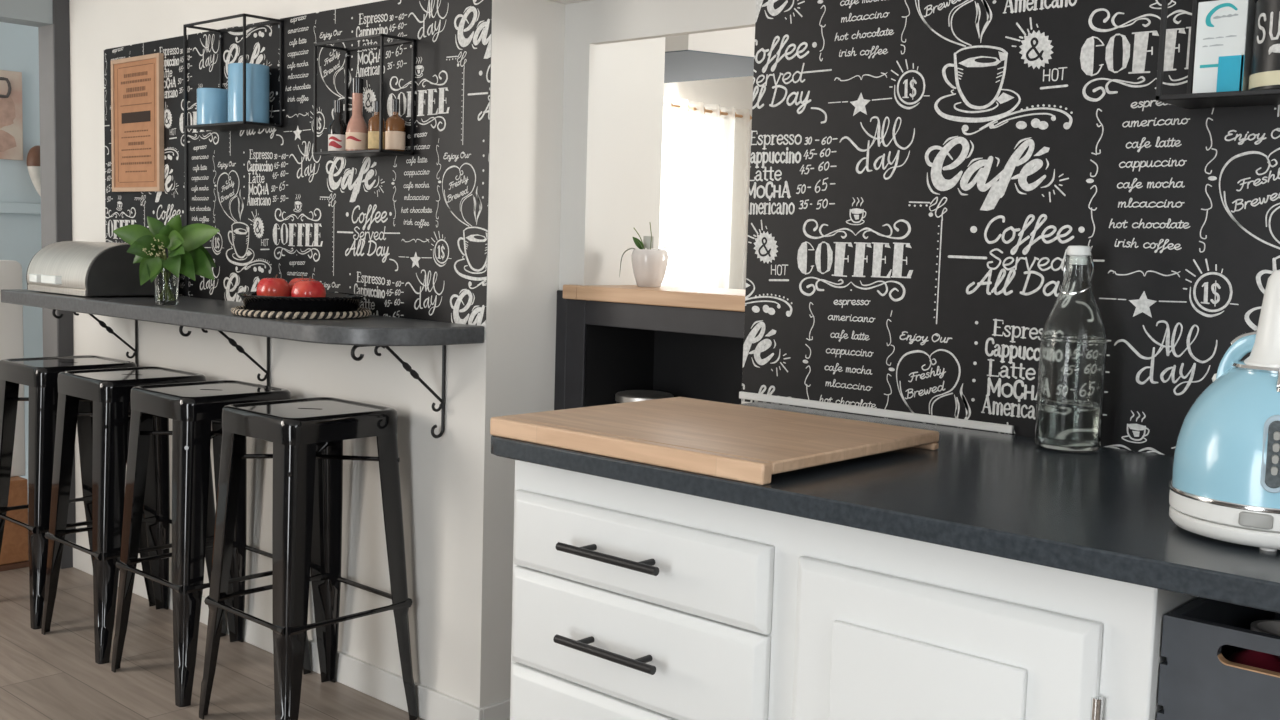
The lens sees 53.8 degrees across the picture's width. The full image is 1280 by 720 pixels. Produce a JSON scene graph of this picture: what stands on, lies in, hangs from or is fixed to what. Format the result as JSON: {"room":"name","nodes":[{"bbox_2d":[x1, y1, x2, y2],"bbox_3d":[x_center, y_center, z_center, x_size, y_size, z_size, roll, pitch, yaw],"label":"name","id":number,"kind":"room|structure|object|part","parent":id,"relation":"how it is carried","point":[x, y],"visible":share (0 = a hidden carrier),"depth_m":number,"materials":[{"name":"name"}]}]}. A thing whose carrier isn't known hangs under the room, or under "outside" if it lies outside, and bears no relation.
{"room":"kitchen","nodes":[
{"label":"kitchen","id":0,"kind":"room"},
{"bbox_2d":[0,22,42,479],"bbox_3d":[-3.912,-0.459,3.468,0.120,2.360,5.000,6,7,42],"label":"wall","id":1,"kind":"structure","parent":0,"point":[20,234],"depth_m":4.99,"materials":[{"name":"blue paint"}]},
{"bbox_2d":[0,70,22,159],"bbox_3d":[-2.538,-0.948,4.835,0.018,0.342,0.333,6,7,42],"label":"picture","id":2,"kind":"object","parent":1,"relation":"attached to","point":[11,117],"visible":1,"depth_m":4.92,"materials":[{"name":"paper"}]},
{"bbox_2d":[0,202,40,214],"bbox_3d":[-3.861,-0.495,3.413,0.022,0.045,4.590,6,7,42],"label":"trim","id":3,"kind":"structure","parent":1,"relation":"attached to","point":[5,207],"depth_m":4.97,"materials":[{"name":"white paint"}]},
{"bbox_2d":[27,145,40,196],"bbox_3d":[-2.369,-0.728,4.999,0.056,0.241,0.113,6,7,42],"label":"wall ornament","id":4,"kind":"object","parent":1,"relation":"attached to","point":[33,157],"visible":0.54,"depth_m":4.96,"materials":[{"name":"white ceramic"}]},
{"bbox_2d":[0,0,52,26],"bbox_3d":[-2.384,-1.341,3.647,0.113,0.548,1.298,6,7,42],"label":"ceiling","id":5,"kind":"structure","parent":0,"point":[35,13],"depth_m":4.07,"materials":[{"name":"white paint"}]},
{"bbox_2d":[0,534,424,719],"bbox_3d":[-1.443,1.040,1.133,8.300,0.050,4.700,6,7,42],"label":"floor","id":6,"kind":"structure","parent":0,"point":[54,675],"depth_m":3.29,"materials":[{"name":"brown wood"}]},
{"bbox_2d":[0,476,28,571],"bbox_3d":[-2.498,0.563,4.039,0.310,0.302,0.940,6,7,42],"label":"wooden step","id":7,"kind":"structure","parent":6,"relation":"on","point":[14,554],"depth_m":4.25,"materials":[{"name":"orange wood"}]},
{"bbox_2d":[0,260,25,476],"bbox_3d":[-2.555,0.060,3.821,0.050,0.735,1.320,6,7,42],"label":"leaning board","id":8,"kind":"object","parent":7,"relation":"on","point":[11,315],"visible":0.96,"depth_m":4.26,"materials":[{"name":"white paint"}]},
{"bbox_3d":[-2.498,0.704,4.048,0.300,0.020,0.940,6,7,42],"label":"skirting","id":9,"kind":"part","parent":7,"relation":"part of","materials":[{"name":"brown wood"}]},
{"bbox_2d":[0,355,154,629],"bbox_3d":[-1.741,0.377,3.852,0.372,0.752,0.372,6,7,42],"label":"bar stool","id":10,"kind":"object","parent":6,"relation":"on","point":[40,374],"visible":0.59,"depth_m":3.68,"materials":[{"name":"black metal"}]},
{"bbox_3d":[-1.948,0.374,3.841,0.103,0.746,0.096,1,5,-3],"label":"leg","id":11,"kind":"part","parent":10,"relation":"part of","materials":[{"name":"black metal"}]},
{"bbox_3d":[-1.857,0.475,3.736,0.328,0.022,0.022,6,7,42],"label":"foot rail","id":12,"kind":"part","parent":10,"relation":"part of","materials":[{"name":"black metal"}]},
{"bbox_3d":[-1.731,0.399,3.646,0.096,0.746,0.103,1,5,-3],"label":"leg","id":13,"kind":"part","parent":10,"relation":"part of","materials":[{"name":"black metal"}]},
{"bbox_3d":[-1.869,0.453,3.972,0.022,0.022,0.328,6,7,42],"label":"foot rail","id":14,"kind":"part","parent":10,"relation":"part of","materials":[{"name":"black metal"}]},
{"bbox_3d":[-1.731,0.031,3.820,0.307,0.058,0.307,6,7,42],"label":"seat","id":15,"kind":"part","parent":10,"relation":"part of","materials":[{"name":"black metal"}]},
{"bbox_3d":[-1.752,0.360,4.058,0.096,0.746,0.103,1,5,-3],"label":"leg","id":16,"kind":"part","parent":10,"relation":"part of","materials":[{"name":"black metal"}]},
{"bbox_3d":[-1.619,0.481,3.748,0.022,0.022,0.328,6,7,42],"label":"foot rail","id":17,"kind":"part","parent":10,"relation":"part of","materials":[{"name":"black metal"}]},
{"bbox_3d":[-1.535,0.385,3.863,0.103,0.746,0.096,1,5,-3],"label":"leg","id":18,"kind":"part","parent":10,"relation":"part of","materials":[{"name":"black metal"}]},
{"bbox_2d":[41,366,225,663],"bbox_3d":[-1.437,0.411,3.579,0.372,0.752,0.372,6,7,42],"label":"bar stool","id":19,"kind":"object","parent":6,"relation":"on","point":[109,390],"visible":0.79,"depth_m":3.50,"materials":[{"name":"black metal"}]},
{"bbox_3d":[-1.644,0.409,3.568,0.103,0.746,0.096,1,5,-3],"label":"leg","id":20,"kind":"part","parent":19,"relation":"part of","materials":[{"name":"black metal"}]},
{"bbox_3d":[-1.552,0.509,3.463,0.328,0.022,0.022,6,7,42],"label":"foot rail","id":21,"kind":"part","parent":19,"relation":"part of","materials":[{"name":"black metal"}]},
{"bbox_3d":[-1.564,0.487,3.699,0.022,0.022,0.328,6,7,42],"label":"foot rail","id":22,"kind":"part","parent":19,"relation":"part of","materials":[{"name":"black metal"}]},
{"bbox_3d":[-1.427,0.433,3.373,0.096,0.746,0.103,1,5,-3],"label":"leg","id":23,"kind":"part","parent":19,"relation":"part of","materials":[{"name":"black metal"}]},
{"bbox_3d":[-1.427,0.065,3.547,0.307,0.058,0.307,6,7,42],"label":"seat","id":24,"kind":"part","parent":19,"relation":"part of","materials":[{"name":"black metal"}]},
{"bbox_3d":[-1.448,0.394,3.785,0.096,0.746,0.103,1,5,-3],"label":"leg","id":25,"kind":"part","parent":19,"relation":"part of","materials":[{"name":"black metal"}]},
{"bbox_3d":[-1.315,0.515,3.475,0.022,0.022,0.328,6,7,42],"label":"foot rail","id":26,"kind":"part","parent":19,"relation":"part of","materials":[{"name":"black metal"}]},
{"bbox_3d":[-1.327,0.493,3.712,0.328,0.022,0.022,6,7,42],"label":"foot rail","id":27,"kind":"part","parent":19,"relation":"part of","materials":[{"name":"black metal"}]},
{"bbox_3d":[-1.230,0.419,3.590,0.103,0.746,0.096,1,5,-3],"label":"leg","id":28,"kind":"part","parent":19,"relation":"part of","materials":[{"name":"black metal"}]},
{"bbox_2d":[111,380,310,706],"bbox_3d":[-1.118,0.447,3.293,0.372,0.752,0.372,6,7,42],"label":"bar stool","id":29,"kind":"object","parent":6,"relation":"on","point":[192,407],"visible":0.8,"depth_m":3.14,"materials":[{"name":"black metal"}]},
{"bbox_3d":[-1.325,0.445,3.282,0.103,0.746,0.096,1,5,-3],"label":"leg","id":30,"kind":"part","parent":29,"relation":"part of","materials":[{"name":"black metal"}]},
{"bbox_3d":[-1.233,0.545,3.177,0.328,0.022,0.022,6,7,42],"label":"foot rail","id":31,"kind":"part","parent":29,"relation":"part of","materials":[{"name":"black metal"}]},
{"bbox_3d":[-1.245,0.523,3.413,0.022,0.022,0.328,6,7,42],"label":"foot rail","id":32,"kind":"part","parent":29,"relation":"part of","materials":[{"name":"black metal"}]},
{"bbox_3d":[-1.108,0.469,3.087,0.096,0.746,0.103,1,5,-3],"label":"leg","id":33,"kind":"part","parent":29,"relation":"part of","materials":[{"name":"black metal"}]},
{"bbox_3d":[-1.108,0.101,3.261,0.307,0.058,0.307,6,7,42],"label":"seat","id":34,"kind":"part","parent":29,"relation":"part of","materials":[{"name":"black metal"}]},
{"bbox_3d":[-0.996,0.551,3.189,0.022,0.022,0.328,6,7,42],"label":"foot rail","id":35,"kind":"part","parent":29,"relation":"part of","materials":[{"name":"black metal"}]},
{"bbox_3d":[-1.129,0.430,3.499,0.096,0.746,0.103,1,5,-3],"label":"leg","id":36,"kind":"part","parent":29,"relation":"part of","materials":[{"name":"black metal"}]},
{"bbox_3d":[-1.008,0.529,3.426,0.328,0.022,0.022,6,7,42],"label":"foot rail","id":37,"kind":"part","parent":29,"relation":"part of","materials":[{"name":"black metal"}]},
{"bbox_3d":[-0.911,0.455,3.304,0.103,0.746,0.096,1,5,-3],"label":"leg","id":38,"kind":"part","parent":29,"relation":"part of","materials":[{"name":"black metal"}]},
{"bbox_2d":[199,397,416,719],"bbox_3d":[-0.784,0.484,2.994,0.372,0.752,0.372,6,7,42],"label":"bar stool","id":39,"kind":"object","parent":6,"relation":"on","point":[307,435],"visible":1,"depth_m":2.94,"materials":[{"name":"black metal"}]},
{"bbox_3d":[-0.991,0.482,2.983,0.103,0.746,0.096,1,5,-3],"label":"leg","id":40,"kind":"part","parent":39,"relation":"part of","materials":[{"name":"black metal"}]},
{"bbox_3d":[-0.899,0.583,2.877,0.328,0.022,0.022,6,7,42],"label":"foot rail","id":41,"kind":"part","parent":39,"relation":"part of","materials":[{"name":"black metal"}]},
{"bbox_3d":[-0.911,0.561,3.114,0.022,0.022,0.328,6,7,42],"label":"foot rail","id":42,"kind":"part","parent":39,"relation":"part of","materials":[{"name":"black metal"}]},
{"bbox_3d":[-0.774,0.506,2.788,0.096,0.746,0.103,1,5,-3],"label":"leg","id":43,"kind":"part","parent":39,"relation":"part of","materials":[{"name":"black metal"}]},
{"bbox_3d":[-0.774,0.139,2.962,0.307,0.058,0.307,6,7,42],"label":"seat","id":44,"kind":"part","parent":39,"relation":"part of","materials":[{"name":"black metal"}]},
{"bbox_3d":[-0.795,0.468,3.200,0.096,0.746,0.103,1,5,-3],"label":"leg","id":45,"kind":"part","parent":39,"relation":"part of","materials":[{"name":"black metal"}]},
{"bbox_3d":[-0.662,0.589,2.890,0.022,0.022,0.328,6,7,42],"label":"foot rail","id":46,"kind":"part","parent":39,"relation":"part of","materials":[{"name":"black metal"}]},
{"bbox_3d":[-0.674,0.566,3.126,0.328,0.022,0.022,6,7,42],"label":"foot rail","id":47,"kind":"part","parent":39,"relation":"part of","materials":[{"name":"black metal"}]},
{"bbox_3d":[-0.577,0.492,3.005,0.103,0.746,0.096,1,5,-3],"label":"leg","id":48,"kind":"part","parent":39,"relation":"part of","materials":[{"name":"black metal"}]},
{"bbox_2d":[510,460,1197,719],"bbox_3d":[0.625,0.614,1.528,1.728,0.846,0.662,6,7,42],"label":"base cabinet","id":49,"kind":"object","parent":6,"relation":"on","point":[631,601],"visible":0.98,"depth_m":1.54,"materials":[{"name":"white paint"}]},
{"bbox_3d":[-0.021,0.540,1.728,0.461,0.142,0.020,6,7,42],"label":"drawer","id":50,"kind":"part","parent":49,"relation":"part of","materials":[{"name":"white paint"}]},
{"bbox_3d":[-0.039,0.392,1.695,0.179,0.012,0.041,6,7,42],"label":"handle","id":51,"kind":"part","parent":49,"relation":"part of","materials":[{"name":"black metal"}]},
{"bbox_3d":[-0.036,0.262,1.683,0.179,0.012,0.041,6,7,42],"label":"handle","id":52,"kind":"part","parent":49,"relation":"part of","materials":[{"name":"black metal"}]},
{"bbox_3d":[-0.017,0.394,1.715,0.461,0.143,0.020,6,7,42],"label":"drawer","id":53,"kind":"part","parent":49,"relation":"part of","materials":[{"name":"white paint"}]},
{"bbox_3d":[-0.013,0.265,1.703,0.461,0.111,0.020,6,7,42],"label":"drawer","id":54,"kind":"part","parent":49,"relation":"part of","materials":[{"name":"white paint"}]},
{"bbox_2d":[491,402,1279,612],"bbox_3d":[0.650,0.179,1.486,1.767,0.027,0.664,6,7,42],"label":"countertop","id":55,"kind":"structure","parent":49,"relation":"on","point":[1104,512],"depth_m":1.46,"materials":[{"name":"black stone"}]},
{"bbox_2d":[490,397,938,484],"bbox_3d":[0.106,0.105,1.819,0.490,0.026,0.425,6,7,42],"label":"chopping board","id":56,"kind":"object","parent":55,"relation":"on","point":[750,444],"visible":1,"depth_m":1.73,"materials":[{"name":"brown wood"}]},
{"bbox_2d":[1034,245,1106,452],"bbox_3d":[0.634,-0.018,1.847,0.093,0.298,0.093,6,7,42],"label":"glass bottle","id":57,"kind":"object","parent":55,"relation":"on","point":[1073,342],"visible":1,"depth_m":1.82,"materials":[{"name":"clear glass"}]},
{"bbox_2d":[1168,270,1279,550],"bbox_3d":[0.655,0.044,1.294,0.198,0.277,0.201,4,6,27],"label":"kettle","id":58,"kind":"object","parent":55,"relation":"on","point":[1224,485],"visible":1,"depth_m":1.25,"materials":[{"name":"blue plastic"}]},
{"bbox_3d":[0.652,0.172,1.307,0.193,0.022,0.193,4,6,27],"label":"plate","id":59,"kind":"part","parent":58,"relation":"part of","materials":[{"name":"white plastic"}]},
{"bbox_3d":[0.666,0.002,1.310,0.122,0.062,0.039,4,6,27],"label":"handle","id":60,"kind":"part","parent":58,"relation":"part of","materials":[{"name":"blue ceramic"}]},
{"bbox_3d":[0.657,0.006,1.292,0.095,0.010,0.095,4,6,27],"label":"lid","id":61,"kind":"part","parent":58,"relation":"part of","materials":[{"name":"silver metal"}]},
{"bbox_2d":[1238,511,1273,528],"bbox_3d":[0.598,0.156,1.225,0.031,0.014,0.006,5,6,34],"label":"switch","id":62,"kind":"object","parent":58,"relation":"attached to","point":[1246,519],"depth_m":1.22,"materials":[{"name":"grey plastic"}]},
{"bbox_3d":[0.616,0.091,1.222,0.024,0.074,0.025,4,6,27],"label":"gauge frame","id":63,"kind":"part","parent":58,"relation":"part of","materials":[{"name":"grey plastic"}]},
{"bbox_3d":[0.313,0.584,1.420,0.368,0.667,0.034,6,7,42],"label":"door","id":64,"kind":"part","parent":49,"relation":"part of","materials":[{"name":"white paint"}]},
{"bbox_2d":[1156,597,1279,719],"bbox_3d":[0.784,0.417,1.269,0.400,0.312,0.354,6,7,42],"label":"crate","id":65,"kind":"object","parent":49,"relation":"in","point":[1197,680],"visible":0.75,"depth_m":1.24,"materials":[{"name":"grey wood"}]},
{"bbox_2d":[1250,620,1279,635],"bbox_3d":[0.699,0.421,1.383,0.072,0.258,0.072,6,7,42],"label":"cup","id":66,"kind":"object","parent":65,"relation":"in","point":[1272,627],"visible":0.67,"depth_m":1.40,"materials":[{"name":"ceramic"}]},
{"bbox_3d":[0.622,0.477,1.294,0.090,0.159,0.130,6,7,42],"label":"box","id":67,"kind":"object","parent":65,"relation":"in","visible":0},
{"bbox_2d":[1227,649,1279,672],"bbox_3d":[0.622,0.336,1.271,0.086,0.124,0.086,6,7,42],"label":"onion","id":68,"kind":"object","parent":67,"relation":"on","point":[1266,661],"visible":0.2,"depth_m":1.25,"materials":[{"name":"red food"}]},
{"bbox_2d":[548,0,591,3],"bbox_3d":[0.030,-1.117,2.576,0.723,0.657,0.223,6,7,42],"label":"ceiling lamp","id":69,"kind":"object","parent":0,"point":[557,1],"visible":1,"depth_m":2.89,"materials":[{"name":"white paint"}]},
{"bbox_2d":[554,0,755,409],"bbox_3d":[0.326,-0.263,2.687,1.158,2.360,0.270,6,7,42],"label":"wall","id":70,"kind":"structure","parent":0,"point":[614,50],"depth_m":2.96,"materials":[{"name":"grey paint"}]},
{"bbox_2d":[615,390,673,403],"bbox_3d":[0.009,0.136,2.993,0.138,0.130,0.138,6,7,42],"label":"round container","id":71,"kind":"object","parent":70,"relation":"in","point":[628,395],"visible":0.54,"depth_m":2.95,"materials":[{"name":"metal"}]},
{"bbox_2d":[563,285,745,311],"bbox_3d":[0.224,-0.133,2.787,0.820,0.033,0.302,6,7,42],"label":"wooden ledge","id":72,"kind":"object","parent":70,"relation":"on","point":[665,295],"visible":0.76,"depth_m":2.78,"materials":[{"name":"brown wood"}]},
{"bbox_2d":[631,249,667,286],"bbox_3d":[0.022,-0.214,2.944,0.086,0.087,0.086,6,7,42],"label":"plant pot","id":73,"kind":"object","parent":72,"relation":"on","point":[649,266],"visible":0.99,"depth_m":2.91,"materials":[{"name":"white ceramic"}]},
{"bbox_2d":[643,236,653,248],"bbox_3d":[0.019,-0.265,2.952,0.024,0.050,0.001,2,5,0],"label":"plant tag","id":74,"kind":"object","parent":73,"relation":"in","point":[646,239],"visible":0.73,"depth_m":2.95,"materials":[{"name":"white plastic"}]},
{"bbox_2d":[619,223,678,276],"bbox_3d":[0.022,-0.255,2.936,0.138,0.131,0.025,2,5,0],"label":"orchid plant","id":75,"kind":"object","parent":73,"relation":"in","point":[638,243],"visible":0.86,"depth_m":2.94,"materials":[{"name":"green plant"}]},
{"bbox_2d":[69,0,1279,707],"bbox_3d":[0.707,-0.202,2.143,6.660,2.360,0.401,6,7,42],"label":"wall","id":76,"kind":"structure","parent":0,"point":[924,174],"depth_m":2.33,"materials":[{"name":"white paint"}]},
{"bbox_2d":[111,53,163,191],"bbox_3d":[-1.536,-0.719,3.855,0.306,0.406,0.017,6,7,42],"label":"wall sign","id":77,"kind":"object","parent":76,"relation":"attached to","point":[137,82],"visible":1,"depth_m":3.84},
{"bbox_2d":[117,63,154,182],"bbox_3d":[-1.539,-0.720,3.852,0.236,0.352,0.001,6,7,42],"label":"print","id":78,"kind":"object","parent":77,"relation":"attached to","point":[135,81],"depth_m":3.85},
{"bbox_2d":[184,110,187,295],"bbox_3d":[-1.325,-0.564,3.683,0.011,0.755,0.006,6,7,42],"label":"trim","id":79,"kind":"structure","parent":76,"relation":"attached to","point":[185,129],"depth_m":3.68,"materials":[{"name":"black metal"}]},
{"bbox_2d":[183,13,282,131],"bbox_3d":[-1.094,-0.764,3.386,0.310,0.279,0.113,6,7,42],"label":"wire shelf","id":80,"kind":"object","parent":76,"relation":"attached to","point":[240,125],"visible":1,"depth_m":3.34,"materials":[{"name":"black metal"}]},
{"bbox_2d":[197,88,227,124],"bbox_3d":[-1.163,-0.689,3.452,0.093,0.099,0.093,6,7,42],"label":"canister","id":81,"kind":"object","parent":80,"relation":"on","point":[212,103],"visible":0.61,"depth_m":3.41,"materials":[{"name":"blue ceramic"}]},
{"bbox_3d":[-1.097,-0.628,3.400,0.298,0.006,0.104,6,7,42],"label":"shelf plate","id":82,"kind":"part","parent":80,"relation":"part of","materials":[{"name":"black metal"}]},
{"bbox_2d":[228,63,269,123],"bbox_3d":[-1.034,-0.701,3.337,0.106,0.152,0.106,6,7,42],"label":"canister","id":83,"kind":"object","parent":80,"relation":"on","point":[257,75],"visible":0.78,"depth_m":3.29,"materials":[{"name":"blue metal"}]},
{"bbox_2d":[1,289,483,437],"bbox_3d":[-1.145,-0.010,3.335,1.838,0.270,0.334,6,7,42],"label":"breakfast bar","id":84,"kind":"object","parent":76,"relation":"attached to","point":[384,332],"visible":0.88,"depth_m":2.93,"materials":[{"name":"black metal"}]},
{"bbox_2d":[26,241,167,295],"bbox_3d":[-1.595,-0.272,3.709,0.401,0.148,0.286,6,7,42],"label":"bread box","id":85,"kind":"object","parent":84,"relation":"on","point":[78,268],"visible":0.84,"depth_m":3.58,"materials":[{"name":"metal"}]},
{"bbox_3d":[-1.733,-0.288,3.846,0.011,0.146,0.266,6,7,42],"label":"panel","id":86,"kind":"part","parent":85,"relation":"part of","materials":[{"name":"silver metal"}]},
{"bbox_3d":[-1.761,-0.239,3.685,0.050,0.024,0.024,6,7,42],"label":"handle","id":87,"kind":"part","parent":85,"relation":"part of","materials":[{"name":"silver metal"}]},
{"bbox_3d":[-1.685,-0.231,3.616,0.095,0.024,0.024,6,7,42],"label":"handle","id":88,"kind":"part","parent":85,"relation":"part of","materials":[{"name":"silver metal"}]},
{"bbox_3d":[-1.593,-0.279,3.705,0.383,0.132,0.247,6,7,42],"label":"roll lid","id":89,"kind":"part","parent":85,"relation":"part of","materials":[{"name":"metal"}]},
{"bbox_3d":[-1.443,-0.256,3.586,0.011,0.146,0.266,6,7,42],"label":"panel","id":90,"kind":"part","parent":85,"relation":"part of","materials":[{"name":"black metal"}]},
{"bbox_2d":[154,267,178,304],"bbox_3d":[-1.226,-0.192,3.269,0.062,0.098,0.062,6,7,42],"label":"glass vase","id":91,"kind":"object","parent":84,"relation":"on","point":[166,284],"visible":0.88,"depth_m":3.25,"materials":[{"name":"clear glass"}]},
{"bbox_2d":[113,214,219,284],"bbox_3d":[-1.208,-0.265,3.252,0.266,0.222,0.160,2,5,0],"label":"bunch","id":92,"kind":"object","parent":91,"relation":"in","point":[187,256],"visible":0.98,"depth_m":3.23,"materials":[{"name":"green plant"}]},
{"bbox_2d":[231,306,370,319],"bbox_3d":[-0.806,-0.116,3.010,0.324,0.018,0.324,6,7,42],"label":"placemat","id":93,"kind":"object","parent":84,"relation":"on","point":[361,312],"visible":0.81,"depth_m":2.88,"materials":[{"name":"black wicker"}]},
{"bbox_2d":[238,291,364,312],"bbox_3d":[-0.805,-0.135,3.008,0.294,0.044,0.294,6,7,42],"label":"serving tray","id":94,"kind":"object","parent":93,"relation":"on","point":[333,301],"visible":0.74,"depth_m":2.89,"materials":[{"name":"black wicker"}]},
{"bbox_2d":[256,274,289,296],"bbox_3d":[-0.881,-0.168,3.039,0.078,0.077,0.078,3,6,19],"label":"apple","id":95,"kind":"object","parent":94,"relation":"on","point":[275,286],"visible":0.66,"depth_m":3.01,"materials":[{"name":"red food"}]},
{"bbox_2d":[289,274,315,296],"bbox_3d":[-0.824,-0.171,3.093,0.078,0.077,0.078,-3,7,-40],"label":"apple","id":96,"kind":"object","parent":94,"relation":"on","point":[291,283],"visible":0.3,"depth_m":3.07,"materials":[{"name":"red food"}]},
{"bbox_2d":[291,277,325,296],"bbox_3d":[-0.773,-0.156,2.946,0.078,0.077,0.078,4,6,23],"label":"apple","id":97,"kind":"object","parent":94,"relation":"on","point":[302,288],"visible":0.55,"depth_m":2.92,"materials":[{"name":"red food"}]},
{"bbox_2d":[73,548,509,719],"bbox_3d":[-1.074,0.750,3.689,2.109,0.078,0.234,6,7,42],"label":"baseboard","id":98,"kind":"structure","parent":76,"relation":"attached to","point":[374,681],"depth_m":3.17,"materials":[{"name":"paint"}]},
{"bbox_2d":[313,34,414,157],"bbox_3d":[-0.661,-0.625,3.016,0.272,0.268,0.096,6,7,42],"label":"wire shelf","id":99,"kind":"object","parent":76,"relation":"attached to","point":[375,152],"visible":1,"depth_m":2.97,"materials":[{"name":"black metal"}]},
{"bbox_2d":[328,100,346,151],"bbox_3d":[-0.738,-0.571,3.089,0.049,0.128,0.049,6,7,42],"label":"liquor bottle","id":100,"kind":"object","parent":99,"relation":"on","point":[337,127],"visible":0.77,"depth_m":3.07,"materials":[{"name":"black glass"}]},
{"bbox_2d":[329,136,341,147],"bbox_3d":[-0.743,-0.530,3.072,0.034,0.029,0.007,3,5,9],"label":"print","id":101,"kind":"object","parent":100,"relation":"attached to","point":[334,141],"depth_m":3.07},
{"bbox_2d":[345,78,367,150],"bbox_3d":[-0.680,-0.588,3.034,0.055,0.176,0.055,6,7,42],"label":"liquor bottle","id":102,"kind":"object","parent":99,"relation":"on","point":[357,130],"visible":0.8,"depth_m":3.02,"materials":[{"name":"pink glass"}]},
{"bbox_2d":[347,136,360,140],"bbox_3d":[-0.685,-0.529,3.017,0.038,0.013,0.008,3,5,9],"label":"print","id":103,"kind":"object","parent":102,"relation":"on","point":[349,138],"depth_m":3.01},
{"bbox_3d":[-0.664,-0.495,3.029,0.260,0.006,0.087,6,7,42],"label":"shelf plate","id":104,"kind":"part","parent":99,"relation":"part of","materials":[{"name":"black metal"}]},
{"bbox_2d":[368,101,384,149],"bbox_3d":[-0.623,-0.553,2.986,0.041,0.118,0.041,6,7,42],"label":"liquor bottle","id":105,"kind":"object","parent":99,"relation":"on","point":[373,123],"visible":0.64,"depth_m":2.97,"materials":[{"name":"brown glass"}]},
{"bbox_2d":[385,99,404,150],"bbox_3d":[-0.575,-0.551,2.967,0.047,0.122,0.047,6,7,42],"label":"liquor bottle","id":106,"kind":"object","parent":99,"relation":"on","point":[395,125],"visible":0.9,"depth_m":2.95,"materials":[{"name":"brown glass"}]},
{"bbox_2d":[739,391,1013,433],"bbox_3d":[0.388,0.088,2.175,0.543,0.013,0.008,6,7,42],"label":"trim","id":107,"kind":"structure","parent":76,"relation":"attached to","point":[987,426],"depth_m":2.15,"materials":[{"name":"paint"}]},
{"bbox_2d":[1155,0,1279,108],"bbox_3d":[0.852,-0.488,1.638,0.297,0.295,0.123,6,7,42],"label":"wire shelf","id":108,"kind":"object","parent":76,"relation":"attached to","point":[1190,100],"visible":1,"depth_m":1.70,"materials":[{"name":"black metal"}]},
{"bbox_3d":[0.849,-0.345,1.653,0.285,0.006,0.114,6,7,42],"label":"shelf plate","id":109,"kind":"part","parent":108,"relation":"part of","materials":[{"name":"black metal"}]},
{"bbox_2d":[1192,0,1254,92],"bbox_3d":[0.790,-0.418,1.704,0.064,0.126,0.046,6,7,42],"label":"carton","id":110,"kind":"object","parent":108,"relation":"on","point":[1224,34],"visible":0.87,"depth_m":1.68,"materials":[{"name":"white cardboard"}]},
{"bbox_2d":[1203,35,1236,46],"bbox_3d":[0.774,-0.426,1.687,0.043,0.013,0.001,6,7,42],"label":"print","id":111,"kind":"object","parent":110,"relation":"attached to","point":[1230,35],"depth_m":1.69},
{"bbox_2d":[1213,14,1237,18],"bbox_3d":[0.779,-0.458,1.680,0.032,0.005,0.001,6,7,42],"label":"print","id":112,"kind":"object","parent":110,"relation":"attached to","point":[1230,15],"depth_m":1.68},
{"bbox_2d":[1248,0,1279,89],"bbox_3d":[0.857,-0.416,1.640,0.113,0.139,0.113,6,7,42],"label":"tin","id":113,"kind":"object","parent":108,"relation":"on","point":[1265,57],"visible":0.89,"depth_m":1.62,"materials":[{"name":"black metal"}]},
{"bbox_2d":[664,76,752,289],"bbox_3d":[-0.053,-0.727,7.588,0.120,2.360,6.500,6,7,42],"label":"wall","id":114,"kind":"structure","parent":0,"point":[737,92],"depth_m":8.03,"materials":[{"name":"white paint"}]},
{"bbox_2d":[671,104,751,118],"bbox_3d":[0.422,-1.548,7.873,0.069,0.018,1.400,6,7,42],"label":"curtain rod","id":115,"kind":"object","parent":114,"relation":"attached to","point":[672,105],"visible":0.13,"depth_m":7.82,"materials":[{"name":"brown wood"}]},
{"bbox_2d":[659,96,750,288],"bbox_3d":[0.327,-0.942,7.804,0.070,1.290,1.110,6,7,42],"label":"curtain","id":116,"kind":"object","parent":115,"relation":"hanging from","point":[704,169],"visible":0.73,"depth_m":7.87,"materials":[{"name":"white fabric"}]},
{"bbox_2d":[664,27,754,82],"bbox_3d":[0.154,-1.468,5.344,1.250,0.460,0.715,6,7,42],"label":"ceiling beam","id":117,"kind":"structure","parent":0,"point":[721,54],"depth_m":5.00,"materials":[{"name":"paint"}]},
{"bbox_3d":[-2.045,-0.523,4.746,0.940,2.360,0.400,6,7,42],"label":"wall","id":118,"kind":"structure","parent":0,"visible":0},
{"bbox_2d":[38,0,75,568],"bbox_3d":[-1.921,-0.475,4.264,0.122,2.360,0.152,6,7,42],"label":"door frame","id":119,"kind":"structure","parent":118,"relation":"attached to","point":[54,39],"depth_m":4.18,"materials":[{"name":"grey paint"}]},
{"bbox_3d":[-1.912,-0.468,4.190,0.008,2.360,0.049,6,7,42],"label":"architrave","id":120,"kind":"part","parent":119,"relation":"part of","materials":[{"name":"grey paint"}]}
]}

